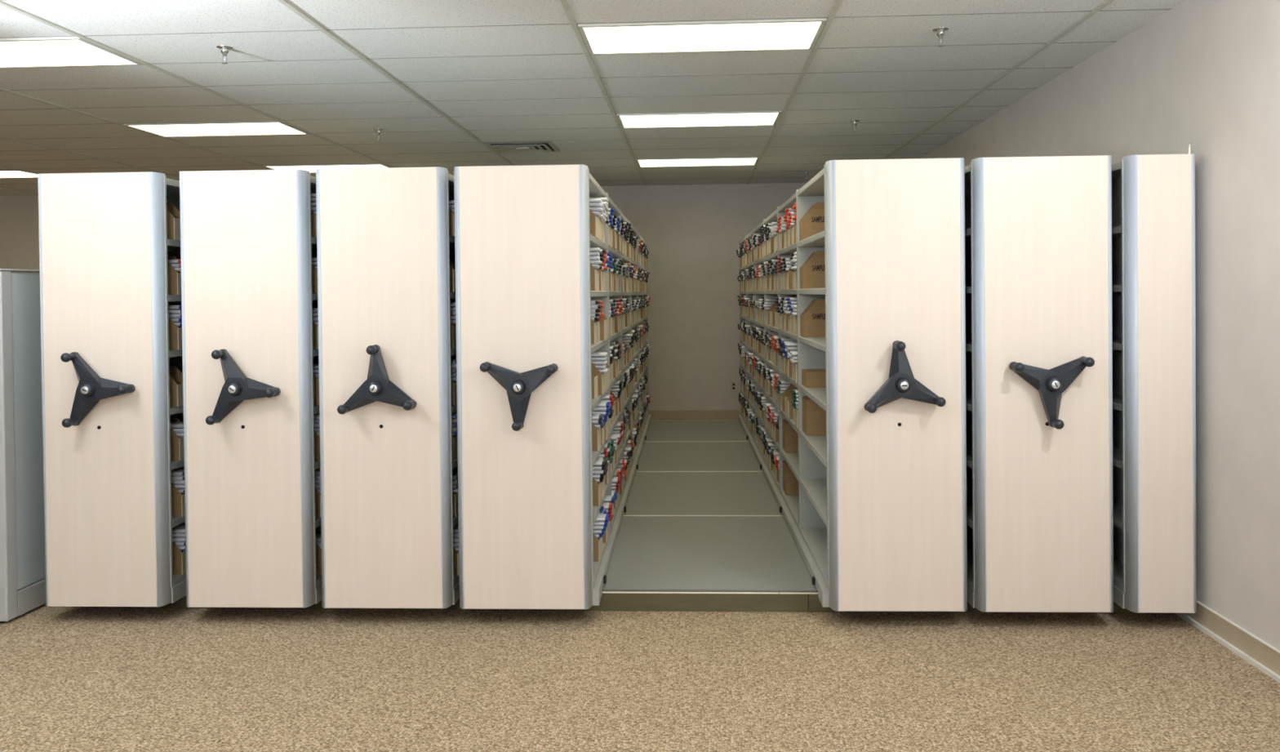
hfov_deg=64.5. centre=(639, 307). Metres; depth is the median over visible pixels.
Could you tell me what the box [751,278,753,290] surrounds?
storage bin
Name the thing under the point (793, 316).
storage bin
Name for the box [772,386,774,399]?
storage bin
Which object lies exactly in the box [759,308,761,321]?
storage bin
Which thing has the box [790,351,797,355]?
packet
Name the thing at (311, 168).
diffuser
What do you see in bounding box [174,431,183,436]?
packet
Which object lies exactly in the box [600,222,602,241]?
storage bin
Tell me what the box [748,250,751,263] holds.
storage bin
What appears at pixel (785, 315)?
storage bin
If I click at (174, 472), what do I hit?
packet
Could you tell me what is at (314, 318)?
packet
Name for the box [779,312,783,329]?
storage bin
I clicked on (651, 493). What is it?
panel
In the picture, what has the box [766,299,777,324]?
storage bin
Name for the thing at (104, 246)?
shelving
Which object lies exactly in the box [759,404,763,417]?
storage bin
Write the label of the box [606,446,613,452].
packet
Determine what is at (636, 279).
storage bin
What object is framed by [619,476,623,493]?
storage bin
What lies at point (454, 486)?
packet
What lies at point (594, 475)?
packet
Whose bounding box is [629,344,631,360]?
storage bin
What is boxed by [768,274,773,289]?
storage bin
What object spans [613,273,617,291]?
storage bin
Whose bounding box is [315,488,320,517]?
storage bin
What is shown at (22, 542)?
cabinet
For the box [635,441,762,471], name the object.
panel
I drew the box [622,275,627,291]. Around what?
storage bin
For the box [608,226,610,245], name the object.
storage bin
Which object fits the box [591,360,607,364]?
packet
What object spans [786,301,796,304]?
packet
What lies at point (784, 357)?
storage bin
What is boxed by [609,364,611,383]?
storage bin
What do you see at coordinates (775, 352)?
storage bin
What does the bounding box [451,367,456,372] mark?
packet
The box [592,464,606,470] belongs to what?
packet
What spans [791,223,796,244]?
storage bin
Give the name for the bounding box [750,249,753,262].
storage bin
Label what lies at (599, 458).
packet
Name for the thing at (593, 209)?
packet
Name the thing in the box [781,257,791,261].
packet
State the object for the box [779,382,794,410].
storage bin
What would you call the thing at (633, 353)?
storage bin
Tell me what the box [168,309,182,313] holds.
packet
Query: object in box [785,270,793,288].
storage bin
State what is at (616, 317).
storage bin
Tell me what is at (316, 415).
packet
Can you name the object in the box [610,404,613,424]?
storage bin
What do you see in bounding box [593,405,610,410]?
packet
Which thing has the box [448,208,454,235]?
storage bin
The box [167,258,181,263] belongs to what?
packet
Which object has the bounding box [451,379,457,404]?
storage bin
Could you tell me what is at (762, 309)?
storage bin
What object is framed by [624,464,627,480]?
storage bin
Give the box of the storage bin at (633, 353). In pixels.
[632,342,635,355]
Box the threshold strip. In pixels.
[92,590,1174,613]
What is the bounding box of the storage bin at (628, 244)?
[626,240,630,257]
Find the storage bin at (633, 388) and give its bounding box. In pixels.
[631,378,634,391]
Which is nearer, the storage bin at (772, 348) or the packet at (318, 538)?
the packet at (318, 538)
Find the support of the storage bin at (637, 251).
on the shelving at (527, 515)
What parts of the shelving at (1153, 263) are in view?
shelf, shelf, shelf, shelf, shelf, shelf, shelf, shelf, edge trim, panel, edge trim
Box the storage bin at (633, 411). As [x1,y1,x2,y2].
[632,407,635,422]
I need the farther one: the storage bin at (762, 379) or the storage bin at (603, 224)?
the storage bin at (762, 379)
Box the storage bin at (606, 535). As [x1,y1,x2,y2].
[602,520,608,542]
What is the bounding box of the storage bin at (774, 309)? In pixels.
[770,302,777,326]
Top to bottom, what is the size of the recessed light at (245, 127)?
0.011 m
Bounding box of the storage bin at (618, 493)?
[617,482,619,501]
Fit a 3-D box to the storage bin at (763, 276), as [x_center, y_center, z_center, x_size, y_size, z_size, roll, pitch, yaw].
[1.098,-0.230,8.045,0.240,0.190,0.125,-1,1,1]
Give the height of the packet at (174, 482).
0.018 m
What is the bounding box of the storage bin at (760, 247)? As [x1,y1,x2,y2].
[759,244,761,258]
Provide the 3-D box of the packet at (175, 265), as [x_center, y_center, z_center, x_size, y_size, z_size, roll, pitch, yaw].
[-2.284,-0.199,4.895,0.205,0.018,0.108,-1,1,3]
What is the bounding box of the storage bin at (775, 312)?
[774,309,777,327]
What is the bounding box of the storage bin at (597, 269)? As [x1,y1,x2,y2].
[597,269,599,290]
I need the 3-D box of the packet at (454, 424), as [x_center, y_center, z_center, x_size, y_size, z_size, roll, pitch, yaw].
[-0.954,0.557,4.837,0.205,0.018,0.108,-1,1,4]
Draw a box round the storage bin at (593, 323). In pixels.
[591,316,597,343]
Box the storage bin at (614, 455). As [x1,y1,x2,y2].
[612,450,615,469]
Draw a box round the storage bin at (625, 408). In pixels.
[624,407,631,429]
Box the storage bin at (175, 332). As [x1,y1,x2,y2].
[168,313,182,350]
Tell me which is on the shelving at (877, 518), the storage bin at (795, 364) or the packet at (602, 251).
the storage bin at (795, 364)
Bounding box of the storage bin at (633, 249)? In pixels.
[631,246,634,260]
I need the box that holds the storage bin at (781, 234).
[778,231,784,249]
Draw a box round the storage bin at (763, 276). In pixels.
[762,275,764,290]
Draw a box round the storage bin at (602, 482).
[601,479,604,497]
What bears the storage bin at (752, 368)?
on the shelving at (877, 518)
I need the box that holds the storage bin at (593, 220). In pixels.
[589,208,599,238]
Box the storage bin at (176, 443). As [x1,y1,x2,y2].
[169,417,183,460]
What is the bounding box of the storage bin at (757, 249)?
[755,245,759,260]
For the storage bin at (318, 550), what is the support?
on the shelving at (247, 246)
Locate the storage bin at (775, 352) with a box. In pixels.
[773,350,777,365]
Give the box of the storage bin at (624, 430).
[623,426,626,441]
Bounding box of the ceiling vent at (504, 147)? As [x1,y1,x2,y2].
[484,141,559,153]
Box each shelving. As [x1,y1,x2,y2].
[37,171,186,607]
[179,168,322,608]
[315,166,459,608]
[453,164,651,609]
[737,157,967,611]
[964,155,1113,612]
[1111,142,1196,613]
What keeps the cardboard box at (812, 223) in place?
on the shelving at (877, 518)
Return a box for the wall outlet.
[730,381,737,391]
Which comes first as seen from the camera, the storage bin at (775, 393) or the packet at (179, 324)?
the packet at (179, 324)
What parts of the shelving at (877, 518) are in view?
shelf, shelf, shelf, shelf, shelf, shelf, shelf, shelf, shelf, shelf, shelf, shelf, shelf, shelf, shelf, shelf, shelf, shelf, shelf, shelf, shelf, shelf, shelf, shelf, shelf, shelf, shelf, shelf, shelf, shelf, shelf, shelf, shelf, shelf, shelf, shelf, shelf, shelf, shelf, shelf, shelf, shelf, shelf, edge trim, knob, panel, knob, spoke plate, knob, edge trim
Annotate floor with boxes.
[0,418,1279,751]
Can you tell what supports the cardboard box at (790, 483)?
on the shelving at (877, 518)
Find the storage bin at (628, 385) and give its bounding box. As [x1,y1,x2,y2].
[626,382,629,397]
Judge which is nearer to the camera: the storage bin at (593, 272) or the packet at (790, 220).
the storage bin at (593, 272)
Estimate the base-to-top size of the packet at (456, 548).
0.018 m
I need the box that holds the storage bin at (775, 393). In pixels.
[773,388,777,403]
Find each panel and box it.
[601,515,817,591]
[623,471,782,515]
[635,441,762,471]
[644,420,748,441]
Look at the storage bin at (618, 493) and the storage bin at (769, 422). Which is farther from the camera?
the storage bin at (769, 422)
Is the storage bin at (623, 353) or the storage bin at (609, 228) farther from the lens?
the storage bin at (623, 353)
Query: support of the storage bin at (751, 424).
on the shelving at (877, 518)
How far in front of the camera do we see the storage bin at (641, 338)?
9.61 m
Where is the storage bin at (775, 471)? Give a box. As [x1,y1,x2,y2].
[773,464,778,480]
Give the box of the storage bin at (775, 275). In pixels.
[773,273,777,289]
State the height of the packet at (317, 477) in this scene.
0.018 m
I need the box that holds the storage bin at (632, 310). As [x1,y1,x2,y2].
[631,310,634,323]
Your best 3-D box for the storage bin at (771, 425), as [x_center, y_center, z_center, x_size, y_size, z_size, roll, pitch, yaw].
[1.074,0.839,7.364,0.240,0.190,0.125,-1,1,2]
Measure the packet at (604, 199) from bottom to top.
0.018 m
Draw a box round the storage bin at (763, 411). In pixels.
[762,410,764,424]
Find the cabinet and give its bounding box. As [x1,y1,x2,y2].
[0,268,45,622]
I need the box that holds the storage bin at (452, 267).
[449,259,455,292]
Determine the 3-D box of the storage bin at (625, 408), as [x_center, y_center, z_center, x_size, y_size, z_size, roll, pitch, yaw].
[-0.185,0.846,7.865,0.240,0.190,0.125,-1,1,3]
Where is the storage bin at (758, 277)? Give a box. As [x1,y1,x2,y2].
[757,277,759,290]
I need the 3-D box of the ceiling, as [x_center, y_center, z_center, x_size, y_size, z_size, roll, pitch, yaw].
[-3.469,-1.371,4.450,11.831,0.100,15.760,-1,1,3]
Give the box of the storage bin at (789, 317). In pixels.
[787,314,791,332]
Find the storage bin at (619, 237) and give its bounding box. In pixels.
[616,233,621,252]
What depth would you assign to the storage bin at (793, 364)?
6.01 m
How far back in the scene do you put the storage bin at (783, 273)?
6.39 m
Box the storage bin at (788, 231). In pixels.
[786,226,792,246]
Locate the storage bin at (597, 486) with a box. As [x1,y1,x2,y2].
[592,477,601,506]
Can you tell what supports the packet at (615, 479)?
on the packet at (612, 483)
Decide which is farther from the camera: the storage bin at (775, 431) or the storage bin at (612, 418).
the storage bin at (775, 431)
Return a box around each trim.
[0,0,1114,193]
[0,0,1172,190]
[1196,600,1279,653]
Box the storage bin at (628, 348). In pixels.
[622,341,630,362]
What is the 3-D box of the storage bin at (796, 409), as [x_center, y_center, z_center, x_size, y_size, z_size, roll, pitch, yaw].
[1.012,0.590,5.805,0.240,0.190,0.125,-1,1,3]
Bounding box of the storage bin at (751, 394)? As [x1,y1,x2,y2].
[750,391,752,403]
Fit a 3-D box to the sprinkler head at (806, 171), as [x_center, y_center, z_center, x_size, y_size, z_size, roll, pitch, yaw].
[1.782,-1.416,10.849,0.080,0.086,0.080,-1,1,3]
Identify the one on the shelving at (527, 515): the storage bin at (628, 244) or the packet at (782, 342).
the storage bin at (628, 244)
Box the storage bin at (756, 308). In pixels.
[755,307,757,320]
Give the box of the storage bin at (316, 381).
[313,373,319,405]
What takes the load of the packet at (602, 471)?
on the packet at (594, 475)
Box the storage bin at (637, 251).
[637,250,639,263]
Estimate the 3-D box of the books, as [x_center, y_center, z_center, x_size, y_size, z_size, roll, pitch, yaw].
[0.217,0.295,7.761,3.063,1.825,7.254,0,1,20]
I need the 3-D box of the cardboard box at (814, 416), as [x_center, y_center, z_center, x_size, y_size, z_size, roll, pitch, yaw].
[1.021,0.588,5.560,0.240,0.200,0.200,-1,1,2]
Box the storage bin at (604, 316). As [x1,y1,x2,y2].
[599,311,608,338]
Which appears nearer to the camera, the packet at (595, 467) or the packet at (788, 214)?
the packet at (595, 467)
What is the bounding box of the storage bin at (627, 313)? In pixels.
[625,311,628,326]
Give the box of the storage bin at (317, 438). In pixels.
[314,431,319,460]
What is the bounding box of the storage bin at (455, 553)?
[453,547,458,575]
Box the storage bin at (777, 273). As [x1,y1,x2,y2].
[776,273,777,289]
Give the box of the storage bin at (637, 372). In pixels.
[635,368,638,382]
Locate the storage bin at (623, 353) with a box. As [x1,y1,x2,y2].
[622,352,624,368]
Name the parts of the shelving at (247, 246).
edge trim, knob, knob, spoke plate, knob, edge trim, shelf, shelf, shelf, shelf, shelf, shelf, shelf, shelf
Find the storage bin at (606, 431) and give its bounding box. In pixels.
[604,418,608,439]
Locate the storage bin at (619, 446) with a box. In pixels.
[617,441,620,452]
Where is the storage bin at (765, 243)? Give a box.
[764,240,767,256]
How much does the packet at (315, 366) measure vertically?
0.018 m
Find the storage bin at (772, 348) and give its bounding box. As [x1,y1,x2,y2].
[772,348,773,363]
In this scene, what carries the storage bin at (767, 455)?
on the shelving at (877, 518)
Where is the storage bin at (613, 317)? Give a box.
[613,316,614,333]
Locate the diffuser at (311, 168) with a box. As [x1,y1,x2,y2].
[268,164,386,172]
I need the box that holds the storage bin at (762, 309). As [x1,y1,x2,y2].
[761,309,764,322]
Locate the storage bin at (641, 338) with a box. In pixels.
[640,336,642,347]
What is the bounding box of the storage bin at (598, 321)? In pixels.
[592,316,599,342]
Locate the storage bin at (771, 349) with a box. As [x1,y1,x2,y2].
[769,348,772,361]
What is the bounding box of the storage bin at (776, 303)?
[769,302,777,324]
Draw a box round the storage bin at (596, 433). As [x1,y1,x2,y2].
[591,422,600,451]
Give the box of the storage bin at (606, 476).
[604,463,608,484]
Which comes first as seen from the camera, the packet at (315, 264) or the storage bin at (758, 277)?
the packet at (315, 264)
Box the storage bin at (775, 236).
[774,235,777,251]
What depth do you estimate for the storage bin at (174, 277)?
4.83 m
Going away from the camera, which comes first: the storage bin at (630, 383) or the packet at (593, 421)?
the packet at (593, 421)
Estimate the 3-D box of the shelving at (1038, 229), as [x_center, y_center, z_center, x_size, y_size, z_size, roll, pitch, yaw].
[1.927,0.299,7.800,0.609,2.007,6.956,-1,1,2]
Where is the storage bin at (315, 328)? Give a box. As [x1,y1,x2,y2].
[312,311,318,348]
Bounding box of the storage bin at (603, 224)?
[600,221,604,242]
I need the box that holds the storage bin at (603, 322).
[599,315,606,340]
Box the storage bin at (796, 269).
[795,269,796,288]
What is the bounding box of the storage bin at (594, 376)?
[591,368,597,398]
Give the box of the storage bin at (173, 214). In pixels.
[166,202,180,239]
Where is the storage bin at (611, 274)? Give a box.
[608,271,613,291]
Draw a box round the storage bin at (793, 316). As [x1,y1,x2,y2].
[791,315,795,333]
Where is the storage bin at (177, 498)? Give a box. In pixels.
[171,482,185,516]
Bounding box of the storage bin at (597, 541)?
[593,533,601,561]
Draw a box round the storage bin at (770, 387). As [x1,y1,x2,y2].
[768,379,772,396]
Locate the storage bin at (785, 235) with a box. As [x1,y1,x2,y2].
[783,228,788,248]
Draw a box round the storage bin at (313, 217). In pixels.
[311,209,316,237]
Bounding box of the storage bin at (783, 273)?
[782,267,788,289]
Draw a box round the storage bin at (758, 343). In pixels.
[756,339,760,352]
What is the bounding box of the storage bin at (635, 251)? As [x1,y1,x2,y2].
[634,248,636,262]
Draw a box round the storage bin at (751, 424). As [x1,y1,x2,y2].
[750,420,752,432]
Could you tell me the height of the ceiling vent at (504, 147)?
0.024 m
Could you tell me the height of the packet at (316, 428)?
0.018 m
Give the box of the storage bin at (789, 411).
[786,387,797,418]
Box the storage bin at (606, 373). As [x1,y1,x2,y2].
[604,371,608,391]
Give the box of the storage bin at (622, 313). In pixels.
[622,313,623,329]
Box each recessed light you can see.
[0,36,143,68]
[0,169,37,177]
[123,120,310,137]
[262,163,389,173]
[577,17,826,54]
[616,110,782,128]
[635,156,759,167]
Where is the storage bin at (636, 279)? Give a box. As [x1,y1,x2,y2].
[634,279,637,292]
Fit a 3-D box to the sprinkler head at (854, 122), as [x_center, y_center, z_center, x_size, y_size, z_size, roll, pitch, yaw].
[1.631,-1.374,7.710,0.080,0.086,0.080,-1,1,3]
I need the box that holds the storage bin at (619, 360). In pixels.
[617,359,620,372]
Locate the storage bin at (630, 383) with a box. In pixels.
[629,379,631,394]
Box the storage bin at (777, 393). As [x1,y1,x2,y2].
[777,392,778,406]
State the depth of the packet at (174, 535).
4.86 m
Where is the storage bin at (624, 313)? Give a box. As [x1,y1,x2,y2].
[623,313,625,327]
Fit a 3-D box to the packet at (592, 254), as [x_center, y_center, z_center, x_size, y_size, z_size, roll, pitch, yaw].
[-0.305,-0.264,5.049,0.204,0.018,0.108,-1,1,2]
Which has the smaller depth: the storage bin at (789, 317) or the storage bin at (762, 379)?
the storage bin at (789, 317)
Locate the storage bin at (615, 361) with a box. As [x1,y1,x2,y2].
[612,357,617,377]
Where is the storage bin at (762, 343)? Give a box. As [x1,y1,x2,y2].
[761,342,763,355]
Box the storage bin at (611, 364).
[610,360,613,380]
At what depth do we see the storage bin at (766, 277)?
7.72 m
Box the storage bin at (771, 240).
[768,236,774,253]
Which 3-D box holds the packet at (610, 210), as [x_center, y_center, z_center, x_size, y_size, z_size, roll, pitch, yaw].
[-0.253,-0.557,5.860,0.205,0.018,0.108,-1,1,3]
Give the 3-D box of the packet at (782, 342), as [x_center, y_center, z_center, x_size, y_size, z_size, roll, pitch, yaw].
[0.970,0.219,6.232,0.204,0.018,0.108,-1,1,3]
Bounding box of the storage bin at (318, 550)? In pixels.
[315,528,321,574]
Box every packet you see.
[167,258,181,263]
[168,305,181,308]
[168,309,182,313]
[168,313,182,317]
[169,422,183,427]
[170,263,181,267]
[170,318,182,321]
[170,469,184,475]
[171,427,183,432]
[171,475,184,479]
[171,480,184,484]
[172,524,185,533]
[172,533,185,537]
[172,537,185,541]
[173,267,181,271]
[173,484,184,488]
[173,541,185,545]
[174,322,182,326]
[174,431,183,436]
[177,488,184,493]
[177,545,185,550]
[311,193,315,197]
[311,197,315,202]
[311,202,316,206]
[311,206,316,211]
[311,257,317,261]
[311,262,317,266]
[312,307,317,311]
[312,316,318,320]
[313,364,318,368]
[313,368,319,373]
[314,413,319,418]
[314,418,319,422]
[314,422,319,426]
[314,426,319,431]
[315,468,319,475]
[315,475,319,479]
[315,480,320,484]
[315,484,320,488]
[315,533,321,542]
[315,541,321,546]
[448,200,454,204]
[448,204,454,208]
[450,311,455,315]
[450,359,456,363]
[451,363,456,367]
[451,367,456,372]
[451,372,456,376]
[451,376,456,381]
[451,412,457,417]
[451,417,457,422]
[451,422,457,426]
[452,426,457,431]
[452,431,457,435]
[452,472,457,479]
[452,479,457,484]
[452,484,457,488]
[452,488,457,493]
[453,525,458,533]
[453,533,458,537]
[453,537,458,542]
[453,542,458,546]
[453,546,458,551]
[589,197,608,201]
[589,198,602,203]
[589,202,603,207]
[589,207,604,212]
[590,247,600,251]
[590,248,606,253]
[590,251,599,256]
[590,256,599,260]
[590,260,601,264]
[591,264,599,268]
[591,300,599,304]
[591,304,601,308]
[591,308,599,312]
[591,312,599,316]
[591,317,599,320]
[591,351,607,356]
[591,355,607,360]
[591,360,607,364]
[591,409,610,414]
[591,413,604,419]
[591,417,603,423]
[592,211,600,216]
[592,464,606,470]
[592,467,607,474]
[592,473,604,478]
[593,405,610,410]
[593,422,604,427]
[593,518,608,525]
[593,524,607,529]
[593,528,605,533]
[594,364,606,368]
[594,459,606,465]
[594,476,604,482]
[594,533,603,537]
[595,514,608,521]
[596,401,609,406]
[596,457,606,459]
[597,214,604,218]
[598,368,608,373]
[598,451,608,457]
[598,506,604,512]
[598,510,606,514]
[600,398,614,403]
[600,447,607,453]
[601,502,613,509]
[602,394,613,399]
[603,256,613,259]
[603,442,610,448]
[603,495,615,502]
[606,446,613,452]
[607,457,613,463]
[608,208,614,212]
[608,514,613,520]
[609,346,616,349]
[610,433,622,438]
[610,435,617,439]
[611,476,620,482]
[611,482,618,485]
[611,484,618,488]
[611,490,617,496]
[613,470,619,475]
[780,341,797,344]
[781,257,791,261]
[781,261,791,264]
[782,264,791,267]
[784,208,795,212]
[784,342,797,346]
[785,346,797,350]
[786,212,795,216]
[786,218,795,222]
[786,222,795,226]
[786,297,796,300]
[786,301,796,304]
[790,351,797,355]
[790,359,797,363]
[791,389,797,393]
[791,393,797,397]
[791,400,797,404]
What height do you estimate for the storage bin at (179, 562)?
0.190 m
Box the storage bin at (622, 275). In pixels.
[622,275,623,291]
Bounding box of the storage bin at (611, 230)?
[609,228,613,248]
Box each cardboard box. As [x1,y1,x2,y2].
[782,418,798,453]
[782,460,798,494]
[799,201,824,241]
[800,250,825,288]
[800,298,825,337]
[801,368,826,387]
[801,395,826,435]
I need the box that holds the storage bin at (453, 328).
[450,315,456,347]
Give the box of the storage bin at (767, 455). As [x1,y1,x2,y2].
[766,452,768,465]
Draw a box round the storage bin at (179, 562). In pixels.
[172,541,186,574]
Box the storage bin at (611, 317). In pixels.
[611,317,613,335]
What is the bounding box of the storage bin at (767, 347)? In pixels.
[766,345,769,359]
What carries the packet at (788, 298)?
on the packet at (788, 302)
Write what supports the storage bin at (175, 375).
on the shelving at (104, 246)
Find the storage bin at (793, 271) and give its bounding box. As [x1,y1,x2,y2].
[792,270,795,288]
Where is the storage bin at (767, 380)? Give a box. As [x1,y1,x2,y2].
[766,377,770,393]
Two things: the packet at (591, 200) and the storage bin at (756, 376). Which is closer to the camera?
the packet at (591, 200)
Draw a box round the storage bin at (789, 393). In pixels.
[784,386,796,413]
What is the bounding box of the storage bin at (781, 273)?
[780,272,782,289]
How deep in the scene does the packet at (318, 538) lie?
4.83 m
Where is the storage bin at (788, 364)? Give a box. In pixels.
[786,358,791,377]
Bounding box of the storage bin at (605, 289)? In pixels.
[604,271,606,290]
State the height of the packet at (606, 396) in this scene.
0.018 m
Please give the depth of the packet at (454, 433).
4.78 m
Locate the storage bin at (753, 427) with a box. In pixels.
[752,423,755,435]
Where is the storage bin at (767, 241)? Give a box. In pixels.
[766,240,769,255]
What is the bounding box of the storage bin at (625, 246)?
[623,239,626,256]
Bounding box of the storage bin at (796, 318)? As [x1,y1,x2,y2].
[795,315,797,334]
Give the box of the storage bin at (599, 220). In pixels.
[597,218,601,240]
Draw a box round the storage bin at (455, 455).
[452,435,457,459]
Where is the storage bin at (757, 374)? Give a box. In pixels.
[756,371,759,383]
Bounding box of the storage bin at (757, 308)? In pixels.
[757,308,759,320]
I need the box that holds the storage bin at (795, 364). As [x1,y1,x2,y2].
[794,363,797,382]
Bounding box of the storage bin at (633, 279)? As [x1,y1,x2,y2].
[631,278,635,291]
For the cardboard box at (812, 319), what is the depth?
5.49 m
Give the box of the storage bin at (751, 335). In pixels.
[749,334,753,346]
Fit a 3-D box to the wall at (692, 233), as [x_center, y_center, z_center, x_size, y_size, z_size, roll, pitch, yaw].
[-3.037,-0.028,12.397,11.831,3.001,0.120,-1,1,3]
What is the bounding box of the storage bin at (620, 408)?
[618,392,622,411]
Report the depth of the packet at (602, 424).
5.01 m
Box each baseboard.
[648,409,740,418]
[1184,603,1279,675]
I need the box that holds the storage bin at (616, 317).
[614,315,619,332]
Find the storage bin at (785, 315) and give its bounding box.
[783,310,789,331]
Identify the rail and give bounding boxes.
[622,515,782,515]
[635,471,762,471]
[650,419,738,420]
[663,440,748,441]
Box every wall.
[0,182,806,410]
[920,0,1279,650]
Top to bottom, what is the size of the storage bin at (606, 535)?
0.190 m
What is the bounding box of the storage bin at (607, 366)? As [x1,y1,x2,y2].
[605,364,609,387]
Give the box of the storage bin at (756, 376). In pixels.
[755,368,757,381]
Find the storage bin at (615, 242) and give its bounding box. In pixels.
[612,229,617,248]
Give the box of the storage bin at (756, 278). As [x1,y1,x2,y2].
[755,277,758,290]
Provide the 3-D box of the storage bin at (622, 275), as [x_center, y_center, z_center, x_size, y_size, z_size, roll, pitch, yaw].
[-0.235,-0.202,6.990,0.240,0.190,0.125,-1,1,2]
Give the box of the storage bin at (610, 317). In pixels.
[609,317,611,336]
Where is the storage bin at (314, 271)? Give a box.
[311,253,317,293]
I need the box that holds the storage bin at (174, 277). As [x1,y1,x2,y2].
[167,256,181,294]
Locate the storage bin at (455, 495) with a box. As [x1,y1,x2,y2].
[453,492,457,517]
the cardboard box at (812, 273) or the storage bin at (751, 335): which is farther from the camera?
the storage bin at (751, 335)
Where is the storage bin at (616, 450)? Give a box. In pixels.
[615,444,617,463]
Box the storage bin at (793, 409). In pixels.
[792,407,795,422]
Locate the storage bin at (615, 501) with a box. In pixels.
[613,497,617,507]
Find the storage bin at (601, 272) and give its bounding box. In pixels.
[598,269,604,290]
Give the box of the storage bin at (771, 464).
[768,448,777,470]
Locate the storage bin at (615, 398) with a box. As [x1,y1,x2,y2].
[610,391,618,415]
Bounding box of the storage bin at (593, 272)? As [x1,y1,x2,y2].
[590,263,597,290]
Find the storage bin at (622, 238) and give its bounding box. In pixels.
[621,236,623,253]
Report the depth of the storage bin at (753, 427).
9.34 m
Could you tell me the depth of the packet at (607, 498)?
5.60 m
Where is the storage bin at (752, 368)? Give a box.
[751,364,753,376]
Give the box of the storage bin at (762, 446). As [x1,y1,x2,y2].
[761,440,764,455]
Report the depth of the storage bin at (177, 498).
4.84 m
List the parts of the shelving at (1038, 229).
shelf, shelf, shelf, shelf, shelf, shelf, shelf, shelf, edge trim, knob, spoke plate, knob, knob, edge trim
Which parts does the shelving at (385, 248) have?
edge trim, knob, knob, spoke plate, knob, edge trim, shelf, shelf, shelf, shelf, shelf, shelf, shelf, shelf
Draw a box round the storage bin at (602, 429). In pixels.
[591,413,604,444]
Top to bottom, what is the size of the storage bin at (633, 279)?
0.190 m
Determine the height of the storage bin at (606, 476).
0.190 m
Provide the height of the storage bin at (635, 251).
0.190 m
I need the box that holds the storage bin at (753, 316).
[751,306,754,319]
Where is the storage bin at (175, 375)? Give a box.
[168,364,182,406]
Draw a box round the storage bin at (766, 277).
[764,275,768,289]
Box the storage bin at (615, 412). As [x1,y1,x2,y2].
[612,397,616,419]
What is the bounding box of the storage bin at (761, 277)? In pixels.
[760,275,763,290]
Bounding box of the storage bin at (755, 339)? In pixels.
[755,338,756,351]
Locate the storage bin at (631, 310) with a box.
[631,310,632,324]
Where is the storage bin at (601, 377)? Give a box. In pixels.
[591,361,604,395]
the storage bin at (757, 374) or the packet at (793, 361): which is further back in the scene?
the storage bin at (757, 374)
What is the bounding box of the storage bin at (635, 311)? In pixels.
[634,309,636,322]
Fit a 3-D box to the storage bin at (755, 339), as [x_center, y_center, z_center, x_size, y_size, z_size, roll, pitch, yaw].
[1.131,0.291,8.908,0.240,0.190,0.125,-1,1,3]
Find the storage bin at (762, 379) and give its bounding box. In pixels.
[760,373,764,387]
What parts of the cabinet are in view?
corner post, fabric panel, kick plate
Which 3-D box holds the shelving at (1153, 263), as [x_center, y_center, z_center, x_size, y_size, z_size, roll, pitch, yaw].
[2.469,0.263,7.834,0.306,2.067,6.830,-1,1,3]
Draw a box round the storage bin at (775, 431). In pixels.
[773,425,778,441]
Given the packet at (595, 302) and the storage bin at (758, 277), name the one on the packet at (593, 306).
the packet at (595, 302)
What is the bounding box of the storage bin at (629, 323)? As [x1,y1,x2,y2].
[628,311,631,325]
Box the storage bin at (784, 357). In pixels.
[782,355,786,373]
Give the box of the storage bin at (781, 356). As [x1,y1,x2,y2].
[781,355,782,370]
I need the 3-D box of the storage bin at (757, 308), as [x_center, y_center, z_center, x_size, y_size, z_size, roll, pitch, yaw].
[1.135,0.023,8.693,0.240,0.190,0.125,-1,1,1]
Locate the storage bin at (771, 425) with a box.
[770,421,773,437]
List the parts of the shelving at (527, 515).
edge trim, knob, knob, panel, spoke plate, knob, edge trim, shelf, shelf, shelf, shelf, shelf, shelf, shelf, shelf, shelf, shelf, shelf, shelf, shelf, shelf, shelf, shelf, shelf, shelf, shelf, shelf, shelf, shelf, shelf, shelf, shelf, shelf, shelf, shelf, shelf, shelf, shelf, shelf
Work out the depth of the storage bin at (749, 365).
9.76 m
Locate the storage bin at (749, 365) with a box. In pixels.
[748,360,751,373]
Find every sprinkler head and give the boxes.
[216,45,232,64]
[373,128,383,140]
[803,169,809,178]
[849,120,860,132]
[932,26,948,46]
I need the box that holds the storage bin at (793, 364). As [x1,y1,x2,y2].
[791,363,794,379]
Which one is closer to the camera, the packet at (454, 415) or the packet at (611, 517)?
the packet at (454, 415)
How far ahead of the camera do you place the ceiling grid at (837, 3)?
6.20 m
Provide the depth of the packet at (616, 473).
6.26 m
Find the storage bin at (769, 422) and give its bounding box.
[768,421,770,433]
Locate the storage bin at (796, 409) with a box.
[795,408,798,428]
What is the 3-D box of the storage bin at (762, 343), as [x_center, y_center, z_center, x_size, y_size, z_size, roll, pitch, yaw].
[1.116,0.299,8.266,0.240,0.190,0.125,-1,1,2]
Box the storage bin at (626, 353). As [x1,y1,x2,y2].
[624,349,627,364]
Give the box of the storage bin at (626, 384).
[625,384,626,399]
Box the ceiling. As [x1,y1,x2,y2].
[0,0,1185,195]
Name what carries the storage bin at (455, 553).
on the shelving at (385, 248)
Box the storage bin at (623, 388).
[622,388,624,406]

